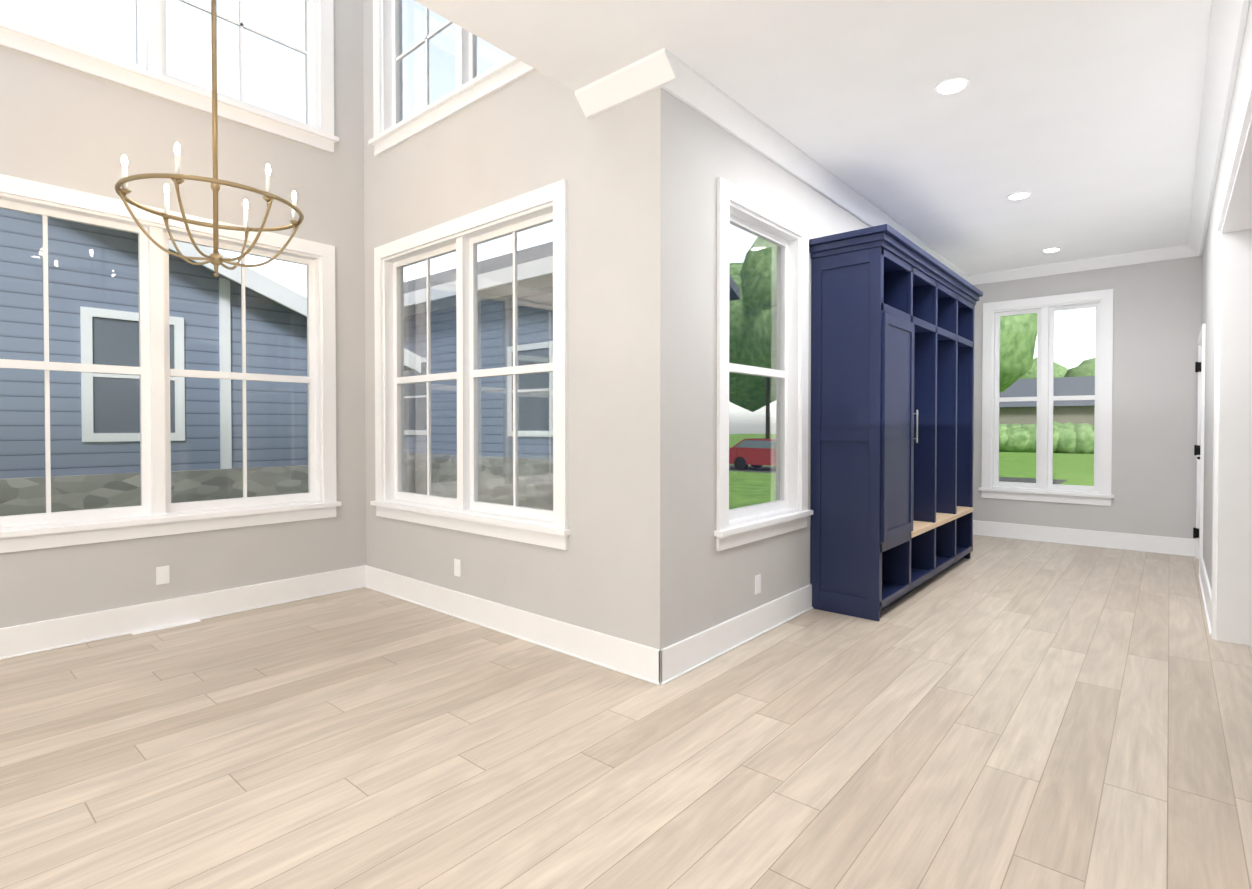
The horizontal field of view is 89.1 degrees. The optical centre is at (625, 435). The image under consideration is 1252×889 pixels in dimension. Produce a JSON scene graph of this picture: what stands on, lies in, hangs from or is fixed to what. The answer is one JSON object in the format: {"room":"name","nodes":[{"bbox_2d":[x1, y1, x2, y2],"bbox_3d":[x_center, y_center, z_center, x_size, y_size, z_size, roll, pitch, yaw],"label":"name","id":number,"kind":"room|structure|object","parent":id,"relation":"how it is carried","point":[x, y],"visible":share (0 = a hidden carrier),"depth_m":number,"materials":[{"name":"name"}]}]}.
{"room":"dining room","nodes":[
{"label":"dining room","id":0,"kind":"room"},
{"bbox_2d":[0,0,365,627],"bbox_3d":[-4.354,-1.756,2.518,0.170,6.000,7.140,1,1,41],"label":"wall","id":1,"kind":"structure","parent":0,"point":[67,127],"depth_m":4.20,"materials":[{"name":"paint"}]},
{"bbox_2d":[156,565,169,584],"bbox_3d":[-2.953,0.893,4.053,0.008,0.114,0.070,1,1,41],"label":"electrical outlet","id":2,"kind":"object","parent":1,"relation":"attached to","point":[162,574],"visible":1,"depth_m":4.05,"materials":[{"name":"white plastic"}]},
{"bbox_2d":[0,0,338,152],"bbox_3d":[-2.992,-2.857,4.022,0.175,1.430,2.280,1,1,41],"label":"window","id":3,"kind":"structure","parent":1,"relation":"in","point":[147,72],"depth_m":4.20,"materials":[{"name":"clear glass"}]},
{"bbox_2d":[0,174,340,552],"bbox_3d":[-2.992,-0.397,4.056,0.175,2.070,2.280,1,1,41],"label":"window","id":4,"kind":"structure","parent":1,"relation":"in","point":[156,512],"depth_m":4.06,"materials":[{"name":"clear glass"}]},
{"bbox_2d":[0,565,366,659],"bbox_3d":[-4.286,1.160,2.486,0.028,0.170,6.820,1,1,41],"label":"baseboard","id":5,"kind":"structure","parent":1,"relation":"attached to","point":[31,638],"depth_m":4.06,"materials":[{"name":"white wood"}]},
{"bbox_2d":[363,0,680,649],"bbox_3d":[-0.899,-1.778,4.148,2.960,6.000,0.170,1,1,41],"label":"wall","id":6,"kind":"structure","parent":0,"point":[613,570],"depth_m":3.46,"materials":[{"name":"paint"}]},
{"bbox_2d":[368,0,534,156],"bbox_3d":[-1.105,-2.860,4.246,2.160,1.430,0.175,1,1,41],"label":"nook window","id":7,"kind":"structure","parent":6,"relation":"in","point":[391,130],"depth_m":4.60,"materials":[{"name":"clear glass"}]},
{"bbox_2d":[454,559,460,576],"bbox_3d":[-1.133,0.890,4.266,0.070,0.114,0.008,1,1,41],"label":"outlet","id":8,"kind":"object","parent":6,"relation":"attached to","point":[457,567],"visible":1,"depth_m":4.26,"materials":[{"name":"white plastic"}]},
{"bbox_2d":[370,179,570,549],"bbox_3d":[-1.105,-0.400,4.280,2.160,2.070,0.175,1,1,41],"label":"nook window","id":9,"kind":"structure","parent":6,"relation":"in","point":[466,509],"depth_m":4.25,"materials":[{"name":"clear glass"}]},
{"bbox_2d":[365,566,661,684],"bbox_3d":[-0.952,1.138,4.102,2.960,0.170,0.028,1,1,41],"label":"baseboard","id":10,"kind":"structure","parent":6,"relation":"attached to","point":[633,659],"depth_m":3.77,"materials":[{"name":"white wood"}]},
{"bbox_2d":[575,57,662,118],"bbox_3d":[-0.054,-1.763,3.244,0.480,0.105,0.105,1,1,41],"label":"crown molding","id":11,"kind":"structure","parent":6,"relation":"attached to","point":[630,82],"depth_m":3.23,"materials":[{"name":"white wood"}]},
{"bbox_2d":[0,535,1251,888],"bbox_3d":[0.778,1.311,2.036,8.650,0.120,13.020,1,1,41],"label":"floor","id":12,"kind":"structure","parent":0,"point":[1002,713],"depth_m":2.51,"materials":[{"name":"brown wood"}]},
{"bbox_2d":[131,620,200,634],"bbox_3d":[-2.943,1.219,4.062,0.120,0.008,0.360,1,1,41],"label":"floor vent","id":13,"kind":"object","parent":12,"relation":"in","point":[162,628],"visible":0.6,"depth_m":4.02,"materials":[{"name":"white metal"}]},
{"bbox_2d":[809,224,982,620],"bbox_3d":[2.347,-0.079,5.274,0.533,2.570,2.728,1,1,41],"label":"locker","id":14,"kind":"object","parent":12,"relation":"on","point":[892,376],"visible":0.98,"depth_m":4.41,"materials":[{"name":"blue paint"}]},
{"bbox_2d":[680,101,869,640],"bbox_3d":[2.127,-1.797,5.538,0.170,6.000,5.880,1,1,41],"label":"wall","id":15,"kind":"structure","parent":0,"point":[717,587],"depth_m":3.49,"materials":[{"name":"paint"}]},
{"bbox_2d":[659,584,812,684],"bbox_3d":[2.087,1.120,5.379,0.028,0.170,5.896,1,1,41],"label":"baseboard","id":16,"kind":"structure","parent":15,"relation":"attached to","point":[685,656],"depth_m":3.63,"materials":[{"name":"white wood"}]},
{"bbox_2d":[755,574,760,594],"bbox_3d":[0.811,0.915,3.899,0.008,0.114,0.070,1,1,41],"label":"outlet","id":17,"kind":"object","parent":15,"relation":"attached to","point":[757,584],"visible":1,"depth_m":3.89,"materials":[{"name":"white plastic"}]},
{"bbox_2d":[714,177,812,550],"bbox_3d":[0.844,-0.396,3.985,0.175,2.070,1.180,1,1,41],"label":"window","id":18,"kind":"structure","parent":15,"relation":"in","point":[788,234],"depth_m":4.08,"materials":[{"name":"clear glass"}]},
{"bbox_2d":[647,48,970,283],"bbox_3d":[2.087,-1.791,5.281,0.105,0.105,5.985,1,1,41],"label":"crown molding","id":19,"kind":"structure","parent":15,"relation":"attached to","point":[665,69],"depth_m":3.75,"materials":[{"name":"white wood"}]},
{"bbox_2d":[413,0,1212,274],"bbox_3d":[0.837,-1.923,1.929,8.480,0.250,12.700,1,1,41],"label":"ceiling","id":20,"kind":"structure","parent":0,"point":[1079,120],"depth_m":3.35,"materials":[{"name":"paint"}]},
{"bbox_2d":[934,77,970,94],"bbox_3d":[1.695,-1.811,3.302,0.170,0.010,0.170,1,1,41],"label":"recessed light","id":21,"kind":"object","parent":20,"relation":"in","point":[953,85],"visible":1,"depth_m":3.29,"materials":[{"name":"white plastic"}]},
{"bbox_2d":[1006,191,1031,199],"bbox_3d":[3.013,-1.833,4.872,0.170,0.010,0.170,1,1,41],"label":"recessed light","id":22,"kind":"object","parent":20,"relation":"in","point":[1019,195],"visible":1,"depth_m":4.86,"materials":[{"name":"white plastic"}]},
{"bbox_2d":[1042,247,1061,252],"bbox_3d":[4.265,-1.853,6.367,0.170,0.010,0.170,1,1,41],"label":"recessed light","id":23,"kind":"object","parent":20,"relation":"in","point":[1053,249],"visible":0.94,"depth_m":6.34,"materials":[{"name":"white plastic"}]},
{"bbox_2d":[973,256,1201,538],"bbox_3d":[6.145,-1.802,5.857,5.520,6.000,0.170,1,1,41],"label":"wall","id":24,"kind":"structure","parent":0,"point":[1157,307],"depth_m":6.51,"materials":[{"name":"paint"}]},
{"bbox_2d":[979,289,1113,505],"bbox_3d":[4.663,-0.398,7.083,1.260,2.270,0.175,1,1,41],"label":"window","id":25,"kind":"structure","parent":24,"relation":"in","point":[1043,488],"depth_m":7.07,"materials":[{"name":"clear glass"}]},
{"bbox_2d":[971,245,1190,284],"bbox_3d":[4.772,-1.813,6.851,1.920,0.105,0.105,1,1,41],"label":"crown molding","id":26,"kind":"structure","parent":24,"relation":"attached to","point":[1175,252],"depth_m":6.75,"materials":[{"name":"white wood"}]},
{"bbox_2d":[973,520,1195,556],"bbox_3d":[4.797,1.099,6.921,2.108,0.170,0.028,1,1,41],"label":"baseboard","id":27,"kind":"structure","parent":24,"relation":"attached to","point":[1150,543],"depth_m":6.79,"materials":[{"name":"white wood"}]},
{"bbox_2d":[1201,0,1251,587],"bbox_3d":[1.547,-0.265,1.344,0.150,3.050,12.700,1,1,41],"label":"wall","id":28,"kind":"structure","parent":0,"point":[1209,257],"depth_m":4.53,"materials":[{"name":"paint"}]},
{"bbox_2d":[1193,362,1200,537],"bbox_3d":[5.278,0.175,5.807,0.110,2.025,0.798,1,1,41],"label":"door hinges","id":29,"kind":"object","parent":28,"relation":"in","point":[1196,449],"depth_m":6.12,"materials":[{"name":"black metal"}]},
{"bbox_2d":[1196,324,1205,573],"bbox_3d":[5.322,0.122,5.760,0.194,2.155,1.020,1,1,41],"label":"door frame","id":30,"kind":"structure","parent":28,"relation":"attached to","point":[1200,439],"depth_m":5.44,"materials":[{"name":"white wood"}]},
{"bbox_2d":[1195,555,1210,634],"bbox_3d":[1.479,1.175,1.421,0.028,0.170,12.700,1,1,41],"label":"baseboard","id":31,"kind":"structure","parent":28,"relation":"attached to","point":[1205,585],"depth_m":4.60,"materials":[{"name":"white wood"}]},
{"bbox_2d":[1187,0,1249,256],"bbox_3d":[1.450,-1.738,1.406,0.105,0.105,12.700,1,1,41],"label":"crown molding","id":32,"kind":"structure","parent":28,"relation":"attached to","point":[1228,17],"depth_m":3.33,"materials":[{"name":"white wood"}]},
{"bbox_2d":[1211,62,1251,645],"bbox_3d":[2.782,-0.027,2.791,0.194,2.535,2.690,1,1,41],"label":"trim","id":33,"kind":"structure","parent":28,"relation":"attached to","point":[1231,605],"depth_m":3.73,"materials":[{"name":"white wood"}]},
{"bbox_3d":[-2.537,-4.655,2.456,2.620,0.200,4.470,1,1,41],"label":"ceiling","id":34,"kind":"structure","parent":0,"visible":0},
{"bbox_2d":[114,0,303,276],"bbox_3d":[-2.087,-2.684,3.210,0.802,3.761,0.802,1,1,41],"label":"chandelier","id":35,"kind":"object","parent":34,"relation":"hanging from","point":[215,258],"visible":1,"depth_m":3.21,"materials":[{"name":"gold metal"}]},
{"label":"outside","id":36,"kind":"structure","parent":0,"visible":0},
{"bbox_2d":[729,434,1093,508],"bbox_3d":[20.913,1.526,47.518,150.000,0.200,220.000,1,1,41],"label":"ground","id":37,"kind":"structure","parent":36,"point":[1066,470],"depth_m":28.64,"materials":[{"name":"green plant"}]},
{"bbox_2d":[0,208,420,515],"bbox_3d":[-11.341,-0.865,8.616,10.140,5.650,12.900,1,1,41],"label":"house","id":38,"kind":"structure","parent":37,"relation":"on","point":[72,395],"depth_m":7.58,"materials":[{"name":"blue wood"}]},
{"bbox_2d":[404,241,739,509],"bbox_3d":[-3.259,-1.018,14.320,11.000,5.800,3.920,1,1,41],"label":"house","id":39,"kind":"structure","parent":37,"relation":"on","point":[509,327],"depth_m":11.63,"materials":[{"name":"blue"}]},
{"bbox_2d":[729,263,775,411],"bbox_3d":[8.474,-5.658,46.819,8.297,14.187,11.075,1,1,41],"label":"tree","id":40,"kind":"object","parent":37,"relation":"on","point":[756,378],"depth_m":45.26,"materials":[{"name":"green plant"}]},
{"bbox_2d":[729,237,776,437],"bbox_3d":[10.243,-5.661,40.673,11.267,14.362,9.374,1,1,41],"label":"tree","id":41,"kind":"object","parent":37,"relation":"on","point":[745,320],"depth_m":37.73,"materials":[{"name":"green plant"}]},
{"bbox_2d":[729,465,1066,483],"bbox_3d":[-0.230,1.565,36.657,42.000,0.020,4.000,1,1,41],"label":"path","id":42,"kind":"structure","parent":37,"relation":"on","point":[1017,479],"depth_m":25.10,"materials":[{"name":"concrete"}]},
{"bbox_2d":[729,438,775,469],"bbox_3d":[6.976,0.911,29.689,4.300,1.480,1.840,1,1,38],"label":"car","id":43,"kind":"object","parent":42,"relation":"on","point":[747,447],"depth_m":29.41,"materials":[{"name":"red metal"}]},
{"bbox_2d":[1000,313,1037,391],"bbox_3d":[16.379,-5.777,31.124,9.740,14.855,9.886,1,1,41],"label":"tree","id":44,"kind":"object","parent":37,"relation":"on","point":[1008,364],"depth_m":30.08,"materials":[{"name":"green plant"}]},
{"bbox_2d":[1020,357,1067,378],"bbox_3d":[60.031,-5.101,90.525,11.608,11.871,11.304,1,1,41],"label":"tree","id":45,"kind":"object","parent":37,"relation":"on","point":[1061,372],"depth_m":87.23,"materials":[{"name":"green plant"}]},
{"bbox_2d":[999,421,1093,453],"bbox_3d":[34.612,0.395,49.610,19.035,3.051,3.263,1,1,37],"label":"hedge","id":46,"kind":"object","parent":37,"relation":"on","point":[1015,440],"depth_m":49.41,"materials":[{"name":"green plant"}]},
{"bbox_2d":[999,376,1094,425],"bbox_3d":[42.828,-1.993,56.157,24.600,6.600,10.900,1,1,41],"label":"house","id":47,"kind":"structure","parent":37,"relation":"on","point":[1088,381],"depth_m":56.16,"materials":[{"name":"beige"}]},
{"bbox_2d":[1064,358,1094,376],"bbox_3d":[58.890,-4.467,81.092,8.832,10.862,8.322,1,1,41],"label":"tree","id":48,"kind":"object","parent":37,"relation":"on","point":[1088,366],"depth_m":79.11,"materials":[{"name":"green plant"}]}
]}

